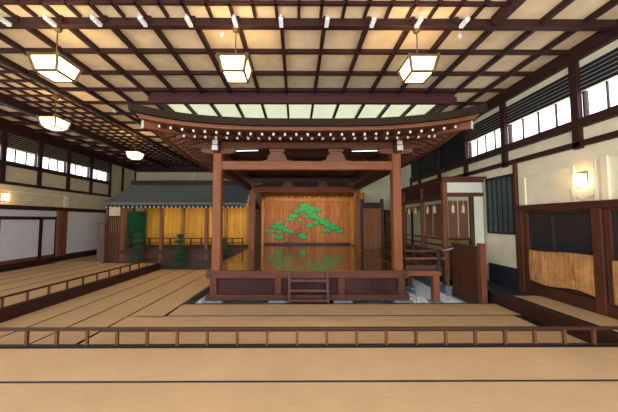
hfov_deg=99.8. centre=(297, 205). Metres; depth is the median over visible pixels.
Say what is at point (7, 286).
mat
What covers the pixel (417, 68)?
hanging lantern
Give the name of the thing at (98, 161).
blind
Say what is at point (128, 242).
railing
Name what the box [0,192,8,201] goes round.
wall lamp
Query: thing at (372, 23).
spotlight
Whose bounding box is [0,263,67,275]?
mat
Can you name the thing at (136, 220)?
curtain
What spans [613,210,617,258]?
window
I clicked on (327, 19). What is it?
spotlight
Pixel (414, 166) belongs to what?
window
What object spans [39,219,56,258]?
sliding panel
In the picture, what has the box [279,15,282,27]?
spotlight
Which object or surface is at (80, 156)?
blind
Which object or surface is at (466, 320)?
mat
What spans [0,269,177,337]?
mat
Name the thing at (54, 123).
hanging lantern
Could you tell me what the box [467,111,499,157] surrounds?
window
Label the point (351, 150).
tube light
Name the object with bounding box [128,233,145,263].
pine
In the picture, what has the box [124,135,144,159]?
hanging lantern
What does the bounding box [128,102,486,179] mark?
roof
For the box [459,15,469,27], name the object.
spotlight
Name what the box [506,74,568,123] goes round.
blind
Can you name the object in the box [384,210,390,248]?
door
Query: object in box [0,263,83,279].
mat
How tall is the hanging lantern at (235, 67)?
1.187 m
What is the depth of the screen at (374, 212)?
14.39 m
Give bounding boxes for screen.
[360,199,383,249]
[527,248,594,296]
[611,259,617,304]
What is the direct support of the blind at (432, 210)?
hanging from the gallery
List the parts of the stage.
skirt post, bracket arm, bracket arm, bracket arm, skirt post, ground sill, skirt post, bracket arm, bracket arm, skirt post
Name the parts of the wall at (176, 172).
plate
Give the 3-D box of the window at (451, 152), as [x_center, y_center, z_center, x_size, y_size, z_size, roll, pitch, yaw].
[6.987,-2.472,11.688,0.185,1.317,1.820,0,-3,0]
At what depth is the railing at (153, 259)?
8.06 m
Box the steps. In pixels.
[288,271,328,302]
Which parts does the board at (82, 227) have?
panel rail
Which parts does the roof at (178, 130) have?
rafter plate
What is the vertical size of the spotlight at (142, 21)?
0.090 m
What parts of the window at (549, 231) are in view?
pane, pane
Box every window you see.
[6,132,38,166]
[43,143,67,172]
[71,152,90,177]
[93,159,108,181]
[411,161,417,177]
[420,150,436,174]
[440,132,468,167]
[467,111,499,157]
[485,173,514,234]
[506,74,570,143]
[529,211,592,254]
[578,47,617,116]
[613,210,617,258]
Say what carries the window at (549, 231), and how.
in the wall at (543, 165)
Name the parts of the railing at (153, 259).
post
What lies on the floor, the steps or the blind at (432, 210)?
the steps
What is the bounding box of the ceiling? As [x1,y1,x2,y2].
[0,0,617,168]
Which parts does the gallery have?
gallery post, rail, rail, gallery post, board, gallery post, white panel, gallery post, white panel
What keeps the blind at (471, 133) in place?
attached to the window at (471, 133)
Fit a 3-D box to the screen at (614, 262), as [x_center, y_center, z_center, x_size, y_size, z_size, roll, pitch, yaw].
[6.872,1.581,4.838,0.084,1.017,1.622,0,-3,0]
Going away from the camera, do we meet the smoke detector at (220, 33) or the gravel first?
the smoke detector at (220, 33)
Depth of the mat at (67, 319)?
7.06 m
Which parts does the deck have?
deck post, rail, rail post, rail, rail, rail, rail, rail, deck post, rail post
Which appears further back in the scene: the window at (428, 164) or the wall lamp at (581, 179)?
the window at (428, 164)
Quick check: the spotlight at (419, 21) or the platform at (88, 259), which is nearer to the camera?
the spotlight at (419, 21)
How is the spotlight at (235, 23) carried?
attached to the ceiling
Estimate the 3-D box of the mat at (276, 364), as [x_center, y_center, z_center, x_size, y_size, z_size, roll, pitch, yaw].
[-2.820,2.225,3.660,19.300,0.032,0.860,0,-3,0]
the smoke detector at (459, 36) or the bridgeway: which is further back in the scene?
the bridgeway
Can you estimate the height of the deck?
1.819 m
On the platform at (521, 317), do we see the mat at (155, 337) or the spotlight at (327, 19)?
the mat at (155, 337)
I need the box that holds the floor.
[197,278,465,302]
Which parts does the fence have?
cap rail, fence rail, carved panel, ground sill, fence post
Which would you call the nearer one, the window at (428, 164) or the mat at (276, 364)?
the mat at (276, 364)
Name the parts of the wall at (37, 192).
wall post, transom panel, wall moulding, wall post, sill, wall rail, wall rail, wall post, wall post, wall plate, wall post, wall post, wall post, wall post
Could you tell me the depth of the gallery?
9.59 m
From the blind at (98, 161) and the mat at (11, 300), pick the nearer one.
the mat at (11, 300)
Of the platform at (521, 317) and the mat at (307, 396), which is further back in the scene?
the platform at (521, 317)
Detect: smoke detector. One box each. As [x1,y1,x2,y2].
[218,31,223,37]
[457,33,463,38]
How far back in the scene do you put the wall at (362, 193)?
14.63 m
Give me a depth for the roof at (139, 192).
14.73 m
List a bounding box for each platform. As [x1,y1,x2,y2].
[0,263,159,322]
[52,255,104,263]
[80,303,556,343]
[182,286,209,304]
[487,280,617,342]
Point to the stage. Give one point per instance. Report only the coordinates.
(257, 272)
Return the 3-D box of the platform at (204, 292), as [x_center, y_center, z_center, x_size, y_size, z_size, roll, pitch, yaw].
[-5.070,3.136,10.237,3.760,0.264,5.390,0,-3,2]
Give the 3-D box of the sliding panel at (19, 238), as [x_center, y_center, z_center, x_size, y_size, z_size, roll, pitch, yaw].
[-12.607,1.556,11.817,0.050,1.970,1.800,0,-3,0]
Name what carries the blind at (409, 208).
hanging from the gallery
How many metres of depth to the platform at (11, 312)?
7.94 m
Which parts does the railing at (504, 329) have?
post, post, post, post, post, post, post, post, post, rail, rail, post, post, post, post, post, post, post, post, post, post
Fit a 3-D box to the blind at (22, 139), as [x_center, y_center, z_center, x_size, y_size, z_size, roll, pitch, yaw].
[-12.652,-2.890,12.008,0.046,0.647,1.420,0,-3,0]
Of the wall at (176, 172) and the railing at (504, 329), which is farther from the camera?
the wall at (176, 172)
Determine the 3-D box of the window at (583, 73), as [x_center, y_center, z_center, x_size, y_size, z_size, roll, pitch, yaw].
[7.024,-2.815,5.437,0.176,1.271,1.900,0,-3,0]
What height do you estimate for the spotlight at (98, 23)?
0.090 m
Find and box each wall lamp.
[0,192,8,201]
[573,171,587,187]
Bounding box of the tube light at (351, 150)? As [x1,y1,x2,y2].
[351,150,376,151]
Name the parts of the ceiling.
skylight panel, skylight panel, skylight panel, skylight panel, skylight panel, skylight panel, skylight panel, skylight panel, skylight panel, skylight panel, skylight panel, skylight panel, skylight panel, skylight panel, skylight panel, skylight panel, skylight panel, skylight panel, skylight panel, skylight panel, skylight panel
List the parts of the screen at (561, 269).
cord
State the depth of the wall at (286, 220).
16.96 m
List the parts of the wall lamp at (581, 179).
plate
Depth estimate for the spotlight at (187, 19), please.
5.31 m
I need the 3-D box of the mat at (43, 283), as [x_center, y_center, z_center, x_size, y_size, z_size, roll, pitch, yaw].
[-8.505,2.635,8.647,0.880,0.032,8.720,0,-3,2]
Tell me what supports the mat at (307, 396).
on the platform
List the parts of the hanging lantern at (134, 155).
frame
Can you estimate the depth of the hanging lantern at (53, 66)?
5.37 m
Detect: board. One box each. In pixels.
[66,212,104,254]
[96,223,106,261]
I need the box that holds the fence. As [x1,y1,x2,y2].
[450,243,487,302]
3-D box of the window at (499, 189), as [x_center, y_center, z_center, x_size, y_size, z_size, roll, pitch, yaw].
[6.919,-0.035,8.881,0.070,1.970,1.180,0,-3,0]
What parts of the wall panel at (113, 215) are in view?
post, panel, post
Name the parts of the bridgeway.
post, post, post, board, post, wall plate, skirting, post, post, post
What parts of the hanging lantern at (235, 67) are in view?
frame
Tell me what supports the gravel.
on the floor
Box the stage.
[190,139,422,302]
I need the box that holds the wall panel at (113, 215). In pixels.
[104,206,121,262]
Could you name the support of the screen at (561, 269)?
attached to the wall at (543, 165)
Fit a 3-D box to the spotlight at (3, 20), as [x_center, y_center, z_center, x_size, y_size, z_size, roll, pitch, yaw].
[-6.037,-3.811,5.347,0.080,0.090,0.270,0,-3,0]
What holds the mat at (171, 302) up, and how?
on the platform at (204, 292)
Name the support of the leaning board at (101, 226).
on the platform at (88, 259)
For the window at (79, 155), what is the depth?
15.27 m
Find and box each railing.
[0,258,157,308]
[0,326,617,347]
[126,238,243,249]
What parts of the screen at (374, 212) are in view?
screen post, cap rail, screen post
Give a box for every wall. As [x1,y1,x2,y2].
[0,122,136,272]
[135,165,360,245]
[261,196,353,244]
[353,192,364,248]
[361,164,413,243]
[410,19,617,318]
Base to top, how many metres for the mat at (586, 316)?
0.032 m
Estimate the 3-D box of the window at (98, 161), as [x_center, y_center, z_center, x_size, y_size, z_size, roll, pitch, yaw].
[-12.741,-2.300,16.782,0.173,1.308,1.420,0,-3,0]
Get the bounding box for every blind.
[7,132,38,153]
[43,143,67,160]
[71,152,90,166]
[93,159,108,171]
[405,203,419,213]
[424,200,441,236]
[447,197,469,237]
[467,111,499,141]
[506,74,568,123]
[578,47,617,90]
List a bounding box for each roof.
[100,180,259,209]
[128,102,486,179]
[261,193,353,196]
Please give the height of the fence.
2.000 m
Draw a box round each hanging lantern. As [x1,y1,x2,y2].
[26,25,82,82]
[36,93,71,131]
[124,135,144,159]
[216,26,252,83]
[397,26,440,83]
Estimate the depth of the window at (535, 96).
7.55 m
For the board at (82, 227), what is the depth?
15.26 m
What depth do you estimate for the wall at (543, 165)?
6.96 m
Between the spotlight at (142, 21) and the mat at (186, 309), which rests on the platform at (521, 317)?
the mat at (186, 309)
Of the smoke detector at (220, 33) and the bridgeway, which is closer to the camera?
the smoke detector at (220, 33)
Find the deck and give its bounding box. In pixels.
[363,238,452,302]
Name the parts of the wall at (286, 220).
wall post, skirting, head rail, wall post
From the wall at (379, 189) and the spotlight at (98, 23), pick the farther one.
the wall at (379, 189)
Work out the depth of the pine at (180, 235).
13.14 m
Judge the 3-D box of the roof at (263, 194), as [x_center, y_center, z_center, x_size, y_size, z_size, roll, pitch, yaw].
[0.722,-0.995,15.856,6.050,0.739,2.850,0,-3,0]
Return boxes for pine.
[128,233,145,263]
[171,233,187,268]
[222,237,230,260]
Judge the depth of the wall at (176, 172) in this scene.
20.36 m
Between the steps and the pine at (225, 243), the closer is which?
the steps
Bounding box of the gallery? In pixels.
[401,177,486,294]
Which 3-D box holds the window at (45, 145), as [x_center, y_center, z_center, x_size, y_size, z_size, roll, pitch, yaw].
[-12.724,-2.473,13.587,0.173,1.308,1.420,0,-3,0]
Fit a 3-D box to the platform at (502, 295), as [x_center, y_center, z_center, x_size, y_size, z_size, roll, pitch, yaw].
[6.334,2.801,6.827,1.000,0.565,5.130,0,-3,0]
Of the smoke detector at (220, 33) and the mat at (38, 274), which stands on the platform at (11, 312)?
the mat at (38, 274)
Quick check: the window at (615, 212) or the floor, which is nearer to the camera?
the window at (615, 212)
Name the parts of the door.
door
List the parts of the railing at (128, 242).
rail, rail, rail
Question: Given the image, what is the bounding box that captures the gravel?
[196,278,459,302]
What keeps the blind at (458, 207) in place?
hanging from the gallery
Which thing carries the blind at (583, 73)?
attached to the window at (583, 73)
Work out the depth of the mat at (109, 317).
6.98 m
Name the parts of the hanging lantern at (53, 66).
frame, rod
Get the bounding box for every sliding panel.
[0,218,40,264]
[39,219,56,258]
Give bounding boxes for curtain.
[126,211,145,247]
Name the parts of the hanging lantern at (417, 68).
rod, frame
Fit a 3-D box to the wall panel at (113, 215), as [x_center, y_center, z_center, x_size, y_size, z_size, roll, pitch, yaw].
[-9.672,1.725,13.726,0.880,3.460,0.160,0,-3,0]
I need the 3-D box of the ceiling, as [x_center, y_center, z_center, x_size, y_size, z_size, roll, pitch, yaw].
[-2.847,-3.631,9.150,20.000,0.540,22.690,0,-3,0]
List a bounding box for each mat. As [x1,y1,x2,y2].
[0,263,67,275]
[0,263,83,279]
[0,263,101,284]
[0,263,119,290]
[0,263,132,296]
[0,263,155,306]
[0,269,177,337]
[0,269,194,343]
[0,347,617,381]
[0,380,617,411]
[31,270,206,343]
[81,331,586,343]
[102,315,547,331]
[128,275,209,316]
[168,304,521,315]
[513,296,617,333]
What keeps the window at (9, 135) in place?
in the wall at (37, 192)
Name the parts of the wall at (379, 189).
wall post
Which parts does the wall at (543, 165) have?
wall post, wall post, wall post, wall post, wall rail, wall post, wall post, wall post, wall rail, wall moulding, wall plate, sill, wall post, bracket moulding, wall post, wall post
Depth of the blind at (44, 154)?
13.59 m
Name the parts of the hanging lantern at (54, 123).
frame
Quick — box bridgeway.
[119,203,249,269]
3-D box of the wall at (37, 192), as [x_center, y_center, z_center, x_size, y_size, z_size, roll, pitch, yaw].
[-12.654,-0.286,9.318,0.290,7.000,21.890,0,-3,0]

